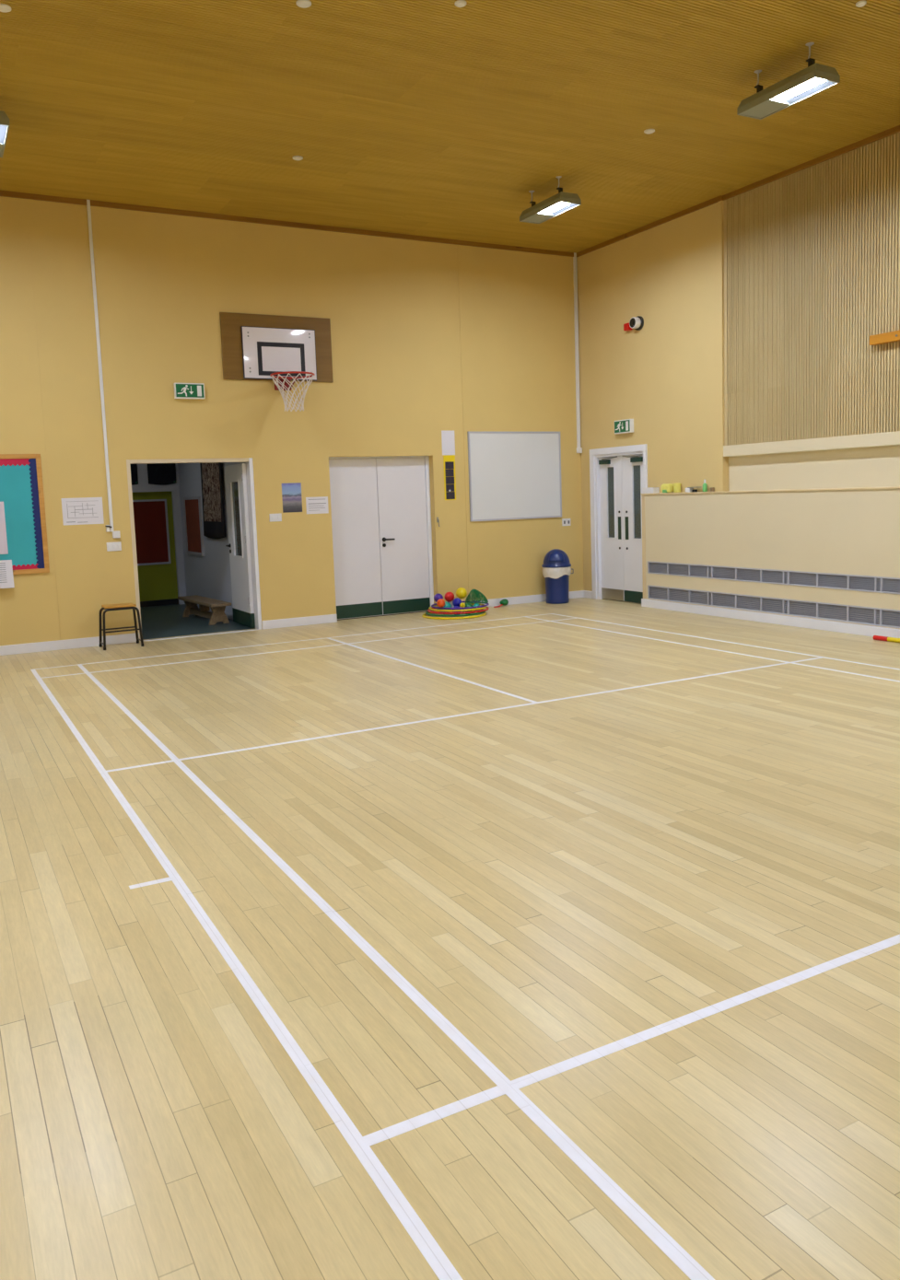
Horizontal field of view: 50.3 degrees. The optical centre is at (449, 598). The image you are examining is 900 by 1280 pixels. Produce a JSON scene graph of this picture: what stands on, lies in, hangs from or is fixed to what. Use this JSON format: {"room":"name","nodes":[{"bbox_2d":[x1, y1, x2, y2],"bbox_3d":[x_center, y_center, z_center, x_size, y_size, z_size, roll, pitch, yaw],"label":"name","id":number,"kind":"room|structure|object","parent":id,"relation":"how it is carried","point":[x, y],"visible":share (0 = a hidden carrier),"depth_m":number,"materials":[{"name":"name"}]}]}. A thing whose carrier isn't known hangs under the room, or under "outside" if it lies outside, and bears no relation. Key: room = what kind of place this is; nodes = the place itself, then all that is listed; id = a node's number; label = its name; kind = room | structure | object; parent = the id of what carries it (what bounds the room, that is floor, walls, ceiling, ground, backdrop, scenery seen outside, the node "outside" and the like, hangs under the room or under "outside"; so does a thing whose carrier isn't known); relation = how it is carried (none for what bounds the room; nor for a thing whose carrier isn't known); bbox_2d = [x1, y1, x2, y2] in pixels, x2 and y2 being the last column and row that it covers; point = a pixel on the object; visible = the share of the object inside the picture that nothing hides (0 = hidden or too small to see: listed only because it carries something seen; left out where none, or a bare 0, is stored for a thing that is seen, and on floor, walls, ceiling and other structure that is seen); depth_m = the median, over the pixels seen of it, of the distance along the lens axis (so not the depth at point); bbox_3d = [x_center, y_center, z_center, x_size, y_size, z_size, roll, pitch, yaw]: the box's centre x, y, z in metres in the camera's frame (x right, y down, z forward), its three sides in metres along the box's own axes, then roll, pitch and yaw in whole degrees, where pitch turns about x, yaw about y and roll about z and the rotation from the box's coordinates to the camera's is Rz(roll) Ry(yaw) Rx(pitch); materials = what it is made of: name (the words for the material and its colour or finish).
{"room":"community hall","nodes":[
{"label":"community hall","id":0,"kind":"room"},
{"bbox_2d":[129,463,179,492],"bbox_3d":[-5.638,-1.998,13.978,3.465,0.950,0.237,-5,7,-28],"label":"wall","id":1,"kind":"structure","parent":0,"point":[143,485],"depth_m":14.52,"materials":[{"name":"white paint"}]},
{"bbox_2d":[132,491,177,601],"bbox_3d":[-5.626,-0.707,14.179,3.465,1.660,0.100,-5,7,-28],"label":"wall","id":2,"kind":"structure","parent":0,"point":[156,582],"depth_m":14.77,"materials":[{"name":"paint"}]},
{"bbox_2d":[132,499,171,565],"bbox_3d":[-4.742,-0.998,14.562,0.925,0.995,0.030,-5,7,-28],"label":"notice board","id":3,"kind":"object","parent":2,"relation":"attached to","point":[150,516],"visible":0.59,"depth_m":14.66,"materials":[{"name":"fabric"}]},
{"bbox_2d":[139,598,178,607],"bbox_3d":[-5.613,0.171,14.200,3.365,0.090,0.012,-5,7,-28],"label":"baseboard","id":4,"kind":"structure","parent":2,"relation":"attached to","point":[160,602],"depth_m":14.80,"materials":[{"name":"black plastic"}]},
{"bbox_2d":[171,462,255,628],"bbox_3d":[-3.304,-1.119,13.246,0.205,2.700,3.688,-5,7,-28],"label":"wall","id":5,"kind":"structure","parent":0,"point":[208,576],"depth_m":13.89,"materials":[{"name":"white paint"}]},
{"bbox_2d":[183,496,204,556],"bbox_3d":[-3.765,-1.068,14.084,0.030,0.850,0.930,-5,7,-28],"label":"notice board","id":6,"kind":"object","parent":5,"relation":"attached to","point":[192,506],"visible":1,"depth_m":14.04,"materials":[{"name":"fabric"}]},
{"bbox_2d":[199,462,225,538],"bbox_3d":[-3.219,-1.532,12.952,0.030,1.457,1.180,-5,7,-28],"label":"banner","id":7,"kind":"object","parent":5,"relation":"attached to","point":[211,473],"visible":0.71,"depth_m":12.97,"materials":[{"name":"fabric"}]},
{"bbox_2d":[0,196,582,645],"bbox_3d":[-2.390,-2.037,11.471,10.100,4.842,0.150,-5,7,-28],"label":"wall","id":8,"kind":"structure","parent":0,"point":[164,282],"depth_m":11.52,"materials":[{"name":"beige paint"}]},
{"bbox_2d":[0,453,49,574],"bbox_3d":[-5.172,-0.847,9.954,1.801,1.280,0.026,-5,7,-28],"label":"display board","id":9,"kind":"object","parent":8,"relation":"attached to","point":[21,485],"visible":1,"depth_m":10.28,"materials":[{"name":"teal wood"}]},
{"bbox_2d":[0,501,8,554],"bbox_3d":[-4.884,-0.738,10.114,0.368,0.555,0.002,-5,7,-28],"label":"paper sheet","id":10,"kind":"object","parent":9,"relation":"attached to","point":[3,530],"visible":1,"depth_m":10.19,"materials":[{"name":"white paper"}]},
{"bbox_2d":[0,559,14,588],"bbox_3d":[-4.856,-0.248,10.136,0.438,0.295,0.052,-5,7,-28],"label":"paper sheet","id":11,"kind":"object","parent":9,"relation":"attached to","point":[6,578],"visible":1,"depth_m":10.21,"materials":[{"name":"white paper"}]},
{"bbox_2d":[0,562,6,582],"bbox_3d":[-4.863,-0.263,10.132,0.320,0.205,0.036,-5,7,-28],"label":"print","id":12,"kind":"object","parent":11,"relation":"attached to","point":[3,565],"depth_m":10.19},
{"bbox_2d":[0,632,139,655],"bbox_3d":[-5.062,0.583,10.147,3.432,0.105,0.018,-5,7,-28],"label":"baseboard","id":13,"kind":"structure","parent":8,"relation":"attached to","point":[59,645],"depth_m":10.57,"materials":[{"name":"white paint"}]},
{"bbox_2d":[61,497,104,524],"bbox_3d":[-4.047,-0.965,10.573,0.422,0.295,0.003,-5,7,-28],"label":"notice sheet","id":14,"kind":"object","parent":8,"relation":"attached to","point":[81,510],"depth_m":10.57,"materials":[{"name":"white paper"}]},
{"bbox_2d":[66,500,98,523],"bbox_3d":[-4.050,-0.957,10.571,0.346,0.233,0.001,-5,7,-28],"label":"print","id":15,"kind":"object","parent":14,"relation":"attached to","point":[76,511],"depth_m":10.57},
{"bbox_2d":[86,199,120,538],"bbox_3d":[-3.806,-2.489,10.544,0.097,3.647,0.045,-5,7,-28],"label":"cable trunking","id":16,"kind":"object","parent":8,"relation":"attached to","point":[115,534],"visible":1,"depth_m":10.53,"materials":[{"name":"white plastic"}]},
{"bbox_2d":[104,524,111,532],"bbox_3d":[-3.808,-0.783,10.697,0.070,0.075,0.043,-5,7,-28],"label":"switch","id":17,"kind":"object","parent":8,"relation":"attached to","point":[108,527],"visible":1,"depth_m":10.69,"materials":[{"name":"white plastic"}]},
{"bbox_2d":[106,541,121,551],"bbox_3d":[-3.765,-0.584,10.752,0.155,0.100,0.018,-5,7,-28],"label":"light switch","id":18,"kind":"object","parent":8,"relation":"attached to","point":[110,546],"visible":1,"depth_m":10.75,"materials":[{"name":"white plastic"}]},
{"bbox_2d":[173,383,205,399],"bbox_3d":[-2.986,-2.377,10.988,0.336,0.176,0.070,-5,7,-28],"label":"exit sign","id":19,"kind":"object","parent":8,"relation":"attached to","point":[181,390],"visible":1,"depth_m":10.96,"materials":[{"name":"green plastic"}]},
{"bbox_2d":[126,457,262,641],"bbox_3d":[-3.182,-0.628,11.617,1.456,2.066,0.936,-5,7,-28],"label":"door","id":20,"kind":"structure","parent":8,"relation":"in","point":[237,483],"depth_m":11.69,"materials":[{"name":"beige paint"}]},
{"bbox_2d":[268,512,281,522],"bbox_3d":[-2.112,-0.982,11.621,0.152,0.095,0.018,-5,7,-28],"label":"light switch","id":21,"kind":"object","parent":8,"relation":"attached to","point":[273,517],"visible":1,"depth_m":11.62,"materials":[{"name":"white plastic"}]},
{"bbox_2d":[219,312,333,411],"bbox_3d":[-1.891,-2.771,11.200,1.360,1.159,0.686,-5,7,-28],"label":"goal","id":22,"kind":"object","parent":8,"relation":"attached to","point":[282,350],"visible":1,"depth_m":11.38,"materials":[{"name":"metal"}]},
{"bbox_2d":[0,190,577,257],"bbox_3d":[-2.475,-4.404,11.114,9.700,0.055,0.022,-5,7,-28],"label":"trim","id":23,"kind":"structure","parent":8,"relation":"attached to","point":[5,193],"depth_m":11.28,"materials":[{"name":"brown wood"}]},
{"bbox_2d":[281,482,302,512],"bbox_3d":[-1.929,-1.231,11.708,0.245,0.355,0.004,-5,7,-28],"label":"poster","id":24,"kind":"object","parent":8,"relation":"attached to","point":[291,493],"visible":1,"depth_m":11.71,"materials":[{"name":"paper"}]},
{"bbox_2d":[261,614,337,629],"bbox_3d":[-1.855,0.285,11.875,0.967,0.105,0.018,-5,7,-28],"label":"baseboard","id":25,"kind":"structure","parent":8,"relation":"attached to","point":[329,618],"depth_m":11.86,"materials":[{"name":"white paint"}]},
{"bbox_2d":[305,496,328,513],"bbox_3d":[-1.642,-1.155,11.872,0.288,0.208,0.003,-5,7,-28],"label":"notice sheet","id":26,"kind":"object","parent":8,"relation":"attached to","point":[319,505],"visible":1,"depth_m":11.87,"materials":[{"name":"white paper"}]},
{"bbox_2d":[308,499,325,511],"bbox_3d":[-1.642,-1.162,11.870,0.230,0.139,0.001,-5,7,-28],"label":"print","id":27,"kind":"object","parent":26,"relation":"attached to","point":[314,505],"depth_m":11.87},
{"bbox_2d":[328,455,433,619],"bbox_3d":[-0.889,-0.801,12.460,1.457,2.070,0.119,-5,7,-28],"label":"door","id":28,"kind":"structure","parent":8,"relation":"in","point":[380,506],"depth_m":12.46,"materials":[{"name":"white paint"}]},
{"bbox_2d":[441,430,454,454],"bbox_3d":[-0.024,-2.058,12.676,0.194,0.322,0.004,-5,7,-28],"label":"notice sheet","id":29,"kind":"object","parent":8,"relation":"attached to","point":[448,441],"visible":1,"depth_m":12.67,"materials":[{"name":"white paper"}]},
{"bbox_2d":[442,454,455,500],"bbox_3d":[-0.002,-1.604,12.725,0.173,0.592,0.009,-5,7,-28],"label":"chart","id":30,"kind":"object","parent":8,"relation":"attached to","point":[448,460],"visible":1,"depth_m":12.72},
{"bbox_2d":[456,244,471,601],"bbox_3d":[0.200,-2.291,12.776,0.050,4.687,0.005,-5,7,-28],"label":"trim","id":31,"kind":"structure","parent":8,"relation":"attached to","point":[459,246],"depth_m":12.76,"materials":[{"name":"beige paint"}]},
{"bbox_2d":[466,431,561,521],"bbox_3d":[0.911,-1.693,13.208,1.490,1.198,0.024,-5,7,-28],"label":"whiteboard","id":32,"kind":"object","parent":8,"relation":"attached to","point":[513,475],"visible":1,"depth_m":13.19,"materials":[{"name":"metal"}]},
{"bbox_2d":[463,590,582,606],"bbox_3d":[0.896,0.029,13.357,2.388,0.105,0.018,-5,7,-28],"label":"baseboard","id":33,"kind":"structure","parent":8,"relation":"attached to","point":[492,602],"depth_m":13.44,"materials":[{"name":"white paint"}]},
{"bbox_2d":[561,518,570,525],"bbox_3d":[1.660,-1.089,13.675,0.141,0.105,0.018,-5,7,-28],"label":"wall socket","id":34,"kind":"object","parent":8,"relation":"attached to","point":[564,521],"visible":1,"depth_m":13.67,"materials":[{"name":"white plastic"}]},
{"bbox_2d":[572,252,581,453],"bbox_3d":[1.795,-3.448,13.523,0.065,2.767,0.045,-5,7,-28],"label":"cable trunking","id":35,"kind":"object","parent":8,"relation":"attached to","point":[578,448],"visible":1,"depth_m":13.52,"materials":[{"name":"white plastic"}]},
{"bbox_2d":[0,597,899,1279],"bbox_3d":[0.465,0.874,6.727,10.150,0.121,19.410,-5,7,-28],"label":"floor","id":36,"kind":"structure","parent":0,"point":[541,940],"depth_m":3.28,"materials":[{"name":"brown wood"}]},
{"bbox_2d":[99,602,143,650],"bbox_3d":[-3.654,0.300,10.623,0.432,0.468,0.312,-5,7,-28],"label":"stool","id":37,"kind":"object","parent":36,"relation":"on","point":[121,606],"visible":1,"depth_m":10.58,"materials":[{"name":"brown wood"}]},
{"bbox_2d":[143,628,258,641],"bbox_3d":[-2.925,0.441,11.326,1.366,0.026,0.047,-5,7,-28],"label":"threshold","id":38,"kind":"object","parent":36,"relation":"on","point":[254,629],"visible":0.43,"depth_m":11.31,"materials":[{"name":"white plastic"}]},
{"bbox_2d":[177,594,231,625],"bbox_3d":[-3.283,0.149,12.808,0.270,0.272,1.390,-6,7,-32],"label":"bench","id":39,"kind":"object","parent":36,"relation":"on","point":[217,607],"visible":1,"depth_m":12.62,"materials":[{"name":"brown wood"}]},
{"bbox_2d":[438,601,451,612],"bbox_3d":[-0.063,0.121,12.368,0.170,0.170,0.170,-5,7,-28],"label":"ball","id":40,"kind":"object","parent":36,"relation":"on","point":[447,604],"visible":0.38,"depth_m":12.31,"materials":[{"name":"teal plastic"}]},
{"bbox_2d":[433,593,442,602],"bbox_3d":[-0.149,-0.007,12.464,0.120,0.120,0.120,-5,7,-28],"label":"ball","id":41,"kind":"object","parent":40,"relation":"on","point":[436,597],"visible":0.72,"depth_m":12.42,"materials":[{"name":"purple plastic"}]},
{"bbox_2d":[443,592,453,602],"bbox_3d":[-0.008,-0.023,12.431,0.132,0.132,0.132,-5,7,-28],"label":"ball","id":42,"kind":"object","parent":40,"relation":"on","point":[448,597],"visible":1,"depth_m":12.38,"materials":[{"name":"red plastic"}]},
{"bbox_2d":[421,610,486,619],"bbox_3d":[0.054,0.204,12.365,0.828,0.028,0.828,-5,7,-28],"label":"hoop","id":43,"kind":"object","parent":36,"relation":"on","point":[484,613],"visible":0.64,"depth_m":12.01,"materials":[{"name":"yellow plastic"}]},
{"bbox_2d":[425,608,485,616],"bbox_3d":[0.071,0.174,12.383,0.774,0.024,0.774,-5,7,-28],"label":"hoop","id":44,"kind":"object","parent":43,"relation":"on","point":[426,612],"visible":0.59,"depth_m":12.06,"materials":[{"name":"green plastic"}]},
{"bbox_2d":[427,606,488,614],"bbox_3d":[0.106,0.141,12.428,0.795,0.025,0.795,-5,7,-28],"label":"hoop","id":45,"kind":"object","parent":44,"relation":"on","point":[487,608],"visible":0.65,"depth_m":12.10,"materials":[{"name":"red plastic"}]},
{"bbox_2d":[428,604,487,611],"bbox_3d":[0.104,0.113,12.447,0.764,0.024,0.764,-5,7,-28],"label":"hoop","id":46,"kind":"object","parent":45,"relation":"on","point":[429,608],"visible":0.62,"depth_m":12.14,"materials":[{"name":"yellow plastic"}]},
{"bbox_2d":[430,601,488,609],"bbox_3d":[0.129,0.085,12.470,0.753,0.023,0.753,-5,7,-28],"label":"hoop","id":47,"kind":"object","parent":46,"relation":"on","point":[487,604],"visible":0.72,"depth_m":12.17,"materials":[{"name":"purple plastic"}]},
{"bbox_2d":[436,598,444,607],"bbox_3d":[-0.113,0.058,12.175,0.110,0.110,0.110,-5,7,-28],"label":"ball","id":48,"kind":"object","parent":47,"relation":"on","point":[440,602],"visible":1,"depth_m":12.14,"materials":[{"name":"orange plastic"}]},
{"bbox_2d":[464,589,488,604],"bbox_3d":[0.361,-0.037,12.526,0.332,0.180,0.286,-5,7,-28],"label":"net","id":49,"kind":"object","parent":47,"relation":"on","point":[475,594],"visible":1,"depth_m":12.46,"materials":[{"name":"green fabric"}]},
{"bbox_2d":[462,603,472,614],"bbox_3d":[0.225,0.129,12.343,0.150,0.150,0.150,-5,7,-28],"label":"ball","id":50,"kind":"object","parent":36,"relation":"on","point":[466,604],"visible":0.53,"depth_m":12.29,"materials":[{"name":"green plastic"}]},
{"bbox_2d":[452,597,461,606],"bbox_3d":[0.092,0.054,12.333,0.124,0.124,0.124,-5,7,-28],"label":"ball","id":51,"kind":"object","parent":50,"relation":"on","point":[456,601],"visible":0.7,"depth_m":12.29,"materials":[{"name":"blue plastic"}]},
{"bbox_2d":[493,598,508,607],"bbox_3d":[0.685,0.062,13.124,0.273,0.098,0.108,-7,8,-38],"label":"bean bag","id":52,"kind":"object","parent":36,"relation":"on","point":[504,601],"visible":1,"depth_m":13.12,"materials":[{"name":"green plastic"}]},
{"bbox_2d":[541,548,573,604],"bbox_3d":[1.487,-0.315,13.360,0.407,0.748,0.407,-7,8,-42],"label":"bin","id":53,"kind":"object","parent":36,"relation":"on","point":[556,569],"visible":1,"depth_m":13.23,"materials":[{"name":"blue plastic"}]},
{"bbox_2d":[640,486,899,638],"bbox_3d":[5.883,-0.099,6.560,0.220,1.478,13.785,-5,7,-28],"label":"half wall","id":54,"kind":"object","parent":36,"relation":"on","point":[825,559],"visible":0.98,"depth_m":10.50,"materials":[{"name":"beige paint"}]},
{"bbox_2d":[641,487,659,493],"bbox_3d":[2.591,-1.397,12.378,0.095,0.075,0.215,-5,7,-28],"label":"paper tray","id":55,"kind":"object","parent":54,"relation":"on","point":[648,490],"visible":0.99,"depth_m":12.31,"materials":[{"name":"white plastic"}]},
{"bbox_2d":[661,483,673,492],"bbox_3d":[2.742,-1.391,12.098,0.100,0.115,0.170,-5,7,-28],"label":"roll","id":56,"kind":"object","parent":54,"relation":"on","point":[665,487],"visible":0.97,"depth_m":12.04,"materials":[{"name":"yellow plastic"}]},
{"bbox_2d":[673,482,681,492],"bbox_3d":[2.828,-1.379,11.941,0.100,0.118,0.100,-5,7,-28],"label":"plastic tub","id":57,"kind":"object","parent":54,"relation":"on","point":[676,486],"visible":1,"depth_m":11.90,"materials":[{"name":"yellow plastic"}]},
{"bbox_2d":[685,487,697,492],"bbox_3d":[2.965,-1.329,11.691,0.070,0.063,0.215,-5,7,-28],"label":"tape dispenser","id":58,"kind":"object","parent":54,"relation":"on","point":[688,489],"visible":0.94,"depth_m":11.71,"materials":[{"name":"white plastic"}]},
{"bbox_2d":[702,479,707,491],"bbox_3d":[3.059,-1.356,11.515,0.052,0.148,0.052,-5,7,-28],"label":"spray bottle","id":59,"kind":"object","parent":54,"relation":"on","point":[704,485],"visible":0.97,"depth_m":11.50,"materials":[{"name":"green plastic"}]},
{"bbox_2d":[709,487,714,491],"bbox_3d":[3.119,-1.298,11.415,0.035,0.050,0.050,-5,7,-28],"label":"wooden block","id":60,"kind":"object","parent":54,"relation":"on","point":[711,489],"visible":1,"depth_m":11.40,"materials":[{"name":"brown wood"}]},
{"bbox_2d":[647,584,899,628],"bbox_3d":[5.742,0.426,6.744,0.032,0.175,13.160,-5,7,-28],"label":"grille","id":61,"kind":"object","parent":54,"relation":"attached to","point":[830,611],"depth_m":10.58,"materials":[{"name":"metal"}]},
{"bbox_2d":[647,560,899,593],"bbox_3d":[5.731,0.106,6.710,0.032,0.158,13.160,-5,7,-28],"label":"grille","id":62,"kind":"object","parent":54,"relation":"attached to","point":[813,579],"depth_m":10.54,"materials":[{"name":"metal"}]},
{"bbox_2d":[872,635,899,642],"bbox_3d":[4.447,0.425,8.820,0.046,0.046,1.231,-6,7,-30],"label":"marker pole","id":63,"kind":"object","parent":36,"relation":"on","point":[875,637],"visible":1,"depth_m":9.22,"materials":[{"name":"red plastic"}]},
{"bbox_2d":[0,0,899,253],"bbox_3d":[1.224,-3.904,4.493,10.150,0.120,15.522,-5,7,-28],"label":"ceiling","id":64,"kind":"structure","parent":0,"point":[441,119],"depth_m":8.11,"materials":[{"name":"brown wood"}]},
{"bbox_2d":[0,110,9,157],"bbox_3d":[-3.771,-3.884,7.807,0.265,0.287,0.785,-5,7,-28],"label":"ceiling light","id":65,"kind":"object","parent":64,"relation":"attached to","point":[4,119],"visible":1,"depth_m":7.65,"materials":[{"name":"metal"}]},
{"bbox_2d":[0,3,11,12],"bbox_3d":[-2.943,-3.888,6.318,0.100,0.016,0.100,-5,7,-28],"label":"ceiling disc","id":66,"kind":"object","parent":64,"relation":"attached to","point":[4,7],"visible":1,"depth_m":6.31,"materials":[{"name":"white plastic"}]},
{"bbox_2d":[292,155,302,160],"bbox_3d":[-1.473,-4.260,9.279,0.100,0.016,0.100,-5,7,-28],"label":"ceiling disc","id":67,"kind":"object","parent":64,"relation":"attached to","point":[296,157],"visible":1,"depth_m":9.25,"materials":[{"name":"white plastic"}]},
{"bbox_2d":[296,0,311,8],"bbox_3d":[-0.974,-3.965,6.394,0.100,0.016,0.100,-5,7,-28],"label":"ceiling disc","id":68,"kind":"object","parent":64,"relation":"attached to","point":[304,4],"visible":1,"depth_m":6.38,"materials":[{"name":"white plastic"}]},
{"bbox_2d":[454,0,465,7],"bbox_3d":[0.071,-4.009,6.466,0.080,0.016,0.080,-5,7,-28],"label":"ceiling disc","id":69,"kind":"object","parent":64,"relation":"attached to","point":[459,3],"visible":1,"depth_m":6.45,"materials":[{"name":"white plastic"}]},
{"bbox_2d":[519,175,581,223],"bbox_3d":[1.077,-4.335,10.419,0.265,0.287,0.785,-5,7,-28],"label":"ceiling light","id":70,"kind":"object","parent":64,"relation":"attached to","point":[562,202],"visible":1,"depth_m":10.34,"materials":[{"name":"metal"}]},
{"bbox_2d":[541,202,569,212],"bbox_3d":[1.124,-4.204,10.281,0.164,0.008,0.420,-5,7,-28],"label":"diffuser","id":71,"kind":"object","parent":70,"relation":"attached to","point":[546,207],"depth_m":10.28,"materials":[{"name":"white plastic"}]},
{"bbox_2d":[643,128,654,134],"bbox_3d":[1.852,-4.334,8.902,0.100,0.016,0.100,-5,7,-28],"label":"ceiling disc","id":72,"kind":"object","parent":64,"relation":"attached to","point":[647,131],"visible":1,"depth_m":8.88,"materials":[{"name":"white plastic"}]},
{"bbox_2d":[736,42,839,119],"bbox_3d":[2.649,-4.079,7.545,0.265,0.287,0.785,-5,7,-28],"label":"ceiling light","id":73,"kind":"object","parent":64,"relation":"attached to","point":[815,78],"visible":1,"depth_m":7.49,"materials":[{"name":"grey metal"}]},
{"bbox_2d":[774,77,826,100],"bbox_3d":[2.696,-3.947,7.408,0.164,0.008,0.420,-5,7,-28],"label":"diffuser","id":74,"kind":"object","parent":73,"relation":"attached to","point":[797,87],"depth_m":7.40,"materials":[{"name":"white plastic"}]},
{"bbox_2d":[855,0,866,7],"bbox_3d":[2.853,-4.126,6.655,0.070,0.016,0.070,-5,7,-28],"label":"ceiling disc","id":75,"kind":"object","parent":64,"relation":"attached to","point":[859,4],"visible":1,"depth_m":6.64,"materials":[{"name":"white plastic"}]},
{"bbox_2d":[576,131,899,591],"bbox_3d":[5.609,-1.839,7.076,0.250,4.842,15.222,-5,7,-28],"label":"wall","id":76,"kind":"structure","parent":0,"point":[810,256],"depth_m":10.66,"materials":[{"name":"paint"}]},
{"bbox_2d":[582,590,592,598],"bbox_3d":[1.989,-0.059,13.820,0.018,0.105,0.204,-5,7,-28],"label":"baseboard","id":77,"kind":"structure","parent":76,"relation":"attached to","point":[586,594],"depth_m":13.81,"materials":[{"name":"white paint"}]},
{"bbox_2d":[589,443,647,603],"bbox_3d":[2.329,-1.005,13.104,0.183,2.115,1.216,-5,7,-28],"label":"door","id":78,"kind":"structure","parent":76,"relation":"in","point":[616,483],"depth_m":13.17,"materials":[{"name":"white paint"}]},
{"bbox_2d":[614,418,633,433],"bbox_3d":[2.315,-2.292,12.773,0.070,0.176,0.336,-5,7,-28],"label":"exit sign","id":79,"kind":"object","parent":76,"relation":"attached to","point":[626,425],"visible":1,"depth_m":12.71,"materials":[{"name":"green plastic"}]},
{"bbox_2d":[623,315,643,331],"bbox_3d":[2.359,-3.556,12.420,0.124,0.176,0.323,-5,7,-28],"label":"fire alarm","id":80,"kind":"object","parent":76,"relation":"attached to","point":[636,323],"visible":1,"depth_m":12.32,"materials":[{"name":"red plastic"}]},
{"bbox_2d":[628,317,635,327],"bbox_3d":[2.343,-3.546,12.328,0.007,0.120,0.120,-5,7,-28],"label":"grille","id":81,"kind":"object","parent":80,"relation":"attached to","point":[632,323],"depth_m":12.32,"materials":[{"name":"black plastic"}]},
{"bbox_2d":[576,195,721,256],"bbox_3d":[2.440,-4.690,12.178,0.022,0.055,2.775,-5,7,-28],"label":"trim","id":82,"kind":"structure","parent":76,"relation":"attached to","point":[715,200],"depth_m":11.98,"materials":[{"name":"brown wood"}]},
{"bbox_2d":[717,200,722,491],"bbox_3d":[3.177,-2.229,11.250,0.008,4.687,0.060,-5,7,-28],"label":"trim","id":83,"kind":"structure","parent":76,"relation":"attached to","point":[719,203],"depth_m":11.17,"materials":[{"name":"paint"}]},
{"bbox_2d":[721,125,899,200],"bbox_3d":[6.094,-4.098,5.541,0.024,0.055,12.425,-5,7,-28],"label":"trim","id":84,"kind":"structure","parent":76,"relation":"attached to","point":[896,129],"depth_m":9.82,"materials":[{"name":"brown wood"}]},
{"bbox_2d":[869,330,899,345],"bbox_3d":[4.802,-2.418,8.171,0.086,0.090,2.800,-5,7,-28],"label":"timber beam","id":85,"kind":"structure","parent":76,"relation":"attached to","point":[891,336],"depth_m":9.23,"materials":[{"name":"orange wood"}]},
{"bbox_3d":[0.064,0.087,12.549,0.170,0.170,0.170,-5,7,-28],"label":"ball","id":86,"kind":"object","parent":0,"visible":0},
{"bbox_2d":[455,587,466,598],"bbox_3d":[0.146,-0.070,12.465,0.150,0.150,0.150,-5,7,-28],"label":"ball","id":87,"kind":"object","parent":86,"relation":"on","point":[460,592],"visible":1,"depth_m":12.41,"materials":[{"name":"yellow plastic"}]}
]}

